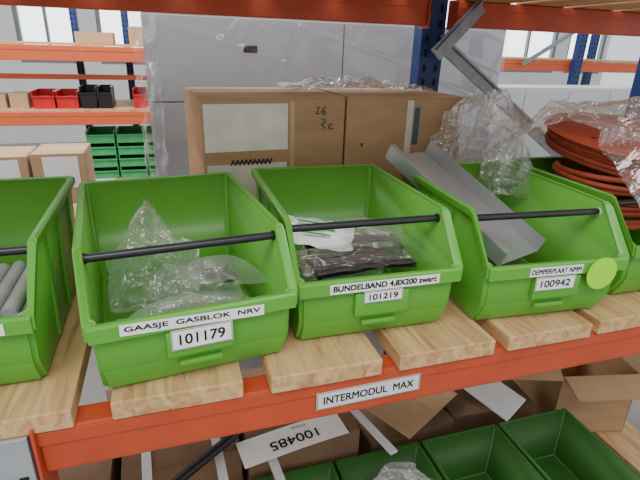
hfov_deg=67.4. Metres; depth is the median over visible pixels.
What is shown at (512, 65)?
beam
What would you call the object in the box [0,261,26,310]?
tube
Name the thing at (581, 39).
upright
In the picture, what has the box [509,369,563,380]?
flattened cardboard
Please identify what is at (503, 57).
shelf board
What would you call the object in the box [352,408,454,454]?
carton
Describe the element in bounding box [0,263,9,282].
tube
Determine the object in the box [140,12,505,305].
tall cabinet
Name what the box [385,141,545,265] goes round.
channel
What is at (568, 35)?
diagonal brace
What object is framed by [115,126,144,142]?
tote
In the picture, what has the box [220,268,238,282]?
metal clip
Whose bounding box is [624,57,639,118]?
upright
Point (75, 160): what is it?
carton
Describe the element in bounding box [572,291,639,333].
plank
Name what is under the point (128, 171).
tote
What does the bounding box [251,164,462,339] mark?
storage bin
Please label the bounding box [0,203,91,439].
plank
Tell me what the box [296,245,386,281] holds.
plastic bag
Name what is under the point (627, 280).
storage bin
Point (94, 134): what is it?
tote
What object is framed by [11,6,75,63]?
window
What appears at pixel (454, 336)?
plank
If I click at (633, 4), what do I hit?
plank
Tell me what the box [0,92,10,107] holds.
carton
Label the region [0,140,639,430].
floor
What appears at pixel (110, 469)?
carton
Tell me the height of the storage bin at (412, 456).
0.223 m
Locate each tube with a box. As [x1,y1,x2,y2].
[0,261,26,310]
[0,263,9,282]
[0,266,26,316]
[19,297,26,312]
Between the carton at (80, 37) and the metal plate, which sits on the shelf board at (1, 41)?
the carton at (80, 37)
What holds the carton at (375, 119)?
on the plank at (454, 336)
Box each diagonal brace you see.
[431,0,485,60]
[440,35,561,155]
[522,33,573,65]
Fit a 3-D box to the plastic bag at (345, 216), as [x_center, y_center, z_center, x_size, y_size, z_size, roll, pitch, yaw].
[0.098,-0.021,1.028,0.177,0.033,0.134,-2,22,-9]
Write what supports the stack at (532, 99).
on the floor
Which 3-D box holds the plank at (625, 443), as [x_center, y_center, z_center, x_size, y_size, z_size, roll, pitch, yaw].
[1.300,0.854,2.083,0.196,0.032,1.030,-5,23,-17]
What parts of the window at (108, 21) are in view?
pane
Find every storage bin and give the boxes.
[0,176,75,384]
[72,172,297,388]
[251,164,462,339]
[253,462,339,479]
[335,442,442,479]
[397,162,629,319]
[421,424,544,479]
[498,408,639,479]
[504,156,639,293]
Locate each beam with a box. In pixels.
[0,0,431,28]
[0,43,144,62]
[0,73,146,79]
[0,111,150,125]
[29,327,639,479]
[446,0,639,36]
[500,60,637,72]
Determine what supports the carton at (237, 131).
on the plank at (454, 336)
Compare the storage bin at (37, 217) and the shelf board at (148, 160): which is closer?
the storage bin at (37, 217)
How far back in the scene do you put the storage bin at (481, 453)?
1.77 m
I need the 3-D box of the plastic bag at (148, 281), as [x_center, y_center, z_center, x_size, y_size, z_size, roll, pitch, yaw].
[-0.253,0.093,0.973,0.189,0.066,0.183,-5,23,-17]
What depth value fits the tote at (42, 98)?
4.38 m
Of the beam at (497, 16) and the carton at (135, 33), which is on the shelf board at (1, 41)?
the carton at (135, 33)
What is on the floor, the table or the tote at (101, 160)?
the table
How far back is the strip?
1.47 m
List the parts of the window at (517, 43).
pane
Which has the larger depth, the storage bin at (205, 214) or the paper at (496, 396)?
the paper at (496, 396)
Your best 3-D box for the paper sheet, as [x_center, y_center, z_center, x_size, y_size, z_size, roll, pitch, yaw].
[-0.087,0.648,1.574,0.360,0.014,0.105,-8,24,-24]
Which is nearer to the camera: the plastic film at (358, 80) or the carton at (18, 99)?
the plastic film at (358, 80)
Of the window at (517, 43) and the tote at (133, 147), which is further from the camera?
the window at (517, 43)
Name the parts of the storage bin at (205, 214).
cross rod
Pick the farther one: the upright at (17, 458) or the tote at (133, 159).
the tote at (133, 159)
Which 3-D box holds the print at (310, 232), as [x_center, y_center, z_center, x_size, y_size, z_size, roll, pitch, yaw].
[-0.007,-0.013,0.956,0.057,0.001,0.006,9,34,1]
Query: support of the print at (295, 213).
on the packaging
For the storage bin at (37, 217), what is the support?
on the plank at (48, 403)
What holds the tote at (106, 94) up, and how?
on the shelf board at (121, 104)
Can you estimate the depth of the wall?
7.84 m
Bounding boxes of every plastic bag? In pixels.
[109,213,201,314]
[122,290,245,319]
[145,257,242,312]
[171,253,263,284]
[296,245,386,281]
[335,216,409,238]
[375,456,429,479]
[422,79,519,161]
[474,142,535,199]
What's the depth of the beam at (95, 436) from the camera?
0.82 m
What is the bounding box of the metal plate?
[487,256,527,265]
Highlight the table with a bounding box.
[96,178,115,180]
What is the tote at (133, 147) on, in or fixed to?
on the tote at (133, 159)
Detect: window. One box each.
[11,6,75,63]
[95,10,144,64]
[500,3,563,72]
[563,34,606,73]
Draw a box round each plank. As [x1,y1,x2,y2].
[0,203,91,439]
[110,360,243,419]
[260,320,382,393]
[370,299,495,370]
[449,296,592,350]
[461,0,538,3]
[516,0,639,6]
[568,1,639,10]
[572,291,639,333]
[594,421,639,474]
[616,9,639,12]
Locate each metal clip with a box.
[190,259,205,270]
[200,267,216,279]
[215,261,228,271]
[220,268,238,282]
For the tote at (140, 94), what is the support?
on the shelf board at (121, 104)
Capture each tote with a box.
[30,88,59,108]
[54,88,81,108]
[78,84,99,108]
[85,126,116,142]
[90,139,117,155]
[92,152,119,167]
[94,162,120,178]
[97,84,115,108]
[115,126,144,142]
[117,137,146,154]
[119,148,147,166]
[120,159,148,177]
[132,87,148,107]
[145,125,152,141]
[146,141,153,153]
[148,154,154,165]
[149,165,155,176]
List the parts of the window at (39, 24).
pane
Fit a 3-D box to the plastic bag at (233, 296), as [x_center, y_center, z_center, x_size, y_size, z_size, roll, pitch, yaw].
[-0.220,0.112,0.802,0.224,0.061,0.107,-8,24,-23]
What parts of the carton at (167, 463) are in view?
foam strip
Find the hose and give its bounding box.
[171,433,239,479]
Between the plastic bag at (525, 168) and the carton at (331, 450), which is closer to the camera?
the plastic bag at (525, 168)
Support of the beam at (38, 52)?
attached to the upright
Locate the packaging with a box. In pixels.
[289,213,354,250]
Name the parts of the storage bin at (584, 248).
cross rod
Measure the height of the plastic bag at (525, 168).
0.142 m
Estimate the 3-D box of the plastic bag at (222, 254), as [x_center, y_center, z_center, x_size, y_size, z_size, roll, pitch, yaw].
[-0.177,0.052,0.883,0.154,0.063,0.150,-16,28,-37]
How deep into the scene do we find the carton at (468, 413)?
1.95 m
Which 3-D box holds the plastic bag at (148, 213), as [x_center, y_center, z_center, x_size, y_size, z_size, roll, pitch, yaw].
[-0.293,0.034,0.850,0.158,0.187,0.121,-4,23,-13]
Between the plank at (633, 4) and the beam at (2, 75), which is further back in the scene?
the beam at (2, 75)
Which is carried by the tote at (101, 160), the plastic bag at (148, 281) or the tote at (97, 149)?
the tote at (97, 149)
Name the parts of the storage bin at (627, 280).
cross rod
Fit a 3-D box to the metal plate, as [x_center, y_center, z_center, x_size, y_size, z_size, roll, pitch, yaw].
[0.396,0.040,1.171,0.180,0.011,0.221,-4,23,-15]
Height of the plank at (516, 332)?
0.032 m
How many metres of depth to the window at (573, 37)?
10.54 m
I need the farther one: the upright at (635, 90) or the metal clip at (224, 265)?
the upright at (635, 90)
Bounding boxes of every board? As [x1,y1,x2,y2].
[0,40,143,46]
[0,99,149,110]
[116,160,149,179]
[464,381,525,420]
[502,56,637,62]
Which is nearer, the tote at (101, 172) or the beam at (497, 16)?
the beam at (497, 16)
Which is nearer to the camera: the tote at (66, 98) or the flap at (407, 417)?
the flap at (407, 417)
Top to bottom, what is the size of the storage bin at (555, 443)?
0.223 m
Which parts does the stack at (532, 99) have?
panel, panel, panel, panel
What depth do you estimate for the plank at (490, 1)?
1.66 m
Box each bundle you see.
[305,233,404,254]
[305,245,416,279]
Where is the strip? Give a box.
[211,437,228,479]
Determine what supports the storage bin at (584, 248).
on the plank at (516, 332)
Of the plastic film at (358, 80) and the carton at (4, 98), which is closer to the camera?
the plastic film at (358, 80)
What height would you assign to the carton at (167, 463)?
0.321 m
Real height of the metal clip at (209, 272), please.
0.019 m
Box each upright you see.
[0,435,39,479]
[68,8,92,129]
[120,11,139,125]
[383,0,447,354]
[566,34,588,84]
[580,34,600,84]
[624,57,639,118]
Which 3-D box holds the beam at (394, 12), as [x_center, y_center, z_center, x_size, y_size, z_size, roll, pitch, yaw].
[-0.730,-0.689,1.334,2.301,0.095,0.065,-5,23,-17]
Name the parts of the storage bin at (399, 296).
cross rod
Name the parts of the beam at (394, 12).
plate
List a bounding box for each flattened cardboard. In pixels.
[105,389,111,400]
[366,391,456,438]
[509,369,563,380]
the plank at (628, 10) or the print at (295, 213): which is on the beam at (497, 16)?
the plank at (628, 10)
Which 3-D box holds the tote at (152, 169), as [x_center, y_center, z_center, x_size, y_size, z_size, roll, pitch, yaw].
[-1.654,-0.762,5.043,0.259,0.110,0.353,-5,23,-17]
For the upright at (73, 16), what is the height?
2.505 m
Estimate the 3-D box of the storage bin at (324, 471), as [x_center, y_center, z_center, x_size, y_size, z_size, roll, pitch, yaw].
[-0.045,0.942,1.413,0.315,0.223,0.454,-5,23,-17]
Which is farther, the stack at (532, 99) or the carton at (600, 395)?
the stack at (532, 99)
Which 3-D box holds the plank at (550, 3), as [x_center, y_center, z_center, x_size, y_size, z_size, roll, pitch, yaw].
[0.967,-0.700,1.331,0.196,0.032,1.030,-5,23,-17]
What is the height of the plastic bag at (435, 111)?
0.306 m
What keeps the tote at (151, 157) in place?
on the tote at (152, 169)
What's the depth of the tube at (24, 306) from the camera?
0.81 m
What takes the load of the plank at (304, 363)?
on the beam
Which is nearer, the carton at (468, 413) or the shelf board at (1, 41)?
the carton at (468, 413)
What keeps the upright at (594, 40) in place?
on the floor
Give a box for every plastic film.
[273,77,433,90]
[477,95,639,161]
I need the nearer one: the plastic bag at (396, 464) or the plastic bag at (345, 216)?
the plastic bag at (345, 216)
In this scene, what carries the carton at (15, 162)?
on the table
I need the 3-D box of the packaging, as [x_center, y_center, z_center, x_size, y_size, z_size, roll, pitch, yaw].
[-0.006,-0.018,0.986,0.156,0.050,0.103,3,22,2]
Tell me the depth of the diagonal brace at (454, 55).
1.81 m
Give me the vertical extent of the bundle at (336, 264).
0.019 m
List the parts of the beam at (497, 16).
plate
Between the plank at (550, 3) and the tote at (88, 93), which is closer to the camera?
the plank at (550, 3)
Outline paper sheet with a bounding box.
[235,414,348,468]
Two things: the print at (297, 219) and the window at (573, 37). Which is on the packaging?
the print at (297, 219)
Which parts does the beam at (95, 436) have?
plate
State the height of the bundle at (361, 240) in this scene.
0.014 m
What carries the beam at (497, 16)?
attached to the upright at (425, 67)
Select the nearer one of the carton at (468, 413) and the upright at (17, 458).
the upright at (17, 458)
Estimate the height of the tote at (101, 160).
0.110 m
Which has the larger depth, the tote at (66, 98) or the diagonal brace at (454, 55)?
the tote at (66, 98)
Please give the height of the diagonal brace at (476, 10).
0.203 m
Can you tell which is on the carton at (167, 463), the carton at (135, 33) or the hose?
the hose
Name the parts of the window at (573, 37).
pane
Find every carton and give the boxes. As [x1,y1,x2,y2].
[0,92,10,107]
[0,146,37,178]
[3,436,121,479]
[8,91,32,107]
[30,143,95,203]
[74,31,115,43]
[121,436,242,479]
[128,26,142,44]
[184,87,344,198]
[239,367,397,479]
[317,88,464,179]
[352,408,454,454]
[443,380,535,432]
[513,353,639,432]
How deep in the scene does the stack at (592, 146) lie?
1.17 m
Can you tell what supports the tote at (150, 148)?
on the tote at (151, 157)
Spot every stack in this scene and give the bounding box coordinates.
[485,84,631,161]
[543,112,639,229]
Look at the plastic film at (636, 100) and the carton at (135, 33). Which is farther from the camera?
the carton at (135, 33)
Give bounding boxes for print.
[295,213,341,220]
[297,219,321,222]
[304,231,330,235]
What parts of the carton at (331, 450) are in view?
foam strip, foam strip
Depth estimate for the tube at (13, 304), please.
0.80 m
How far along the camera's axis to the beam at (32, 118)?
4.41 m
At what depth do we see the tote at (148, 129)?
4.76 m
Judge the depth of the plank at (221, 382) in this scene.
0.75 m
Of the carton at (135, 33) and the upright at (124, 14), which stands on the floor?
the upright at (124, 14)
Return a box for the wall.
[0,5,615,143]
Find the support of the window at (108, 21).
in the wall
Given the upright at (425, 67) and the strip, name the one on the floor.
the upright at (425, 67)
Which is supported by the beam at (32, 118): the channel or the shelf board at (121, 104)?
the shelf board at (121, 104)
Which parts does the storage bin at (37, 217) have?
cross rod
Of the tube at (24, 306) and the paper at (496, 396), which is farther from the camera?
the paper at (496, 396)
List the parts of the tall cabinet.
door panel, door panel, handle, door panel, door panel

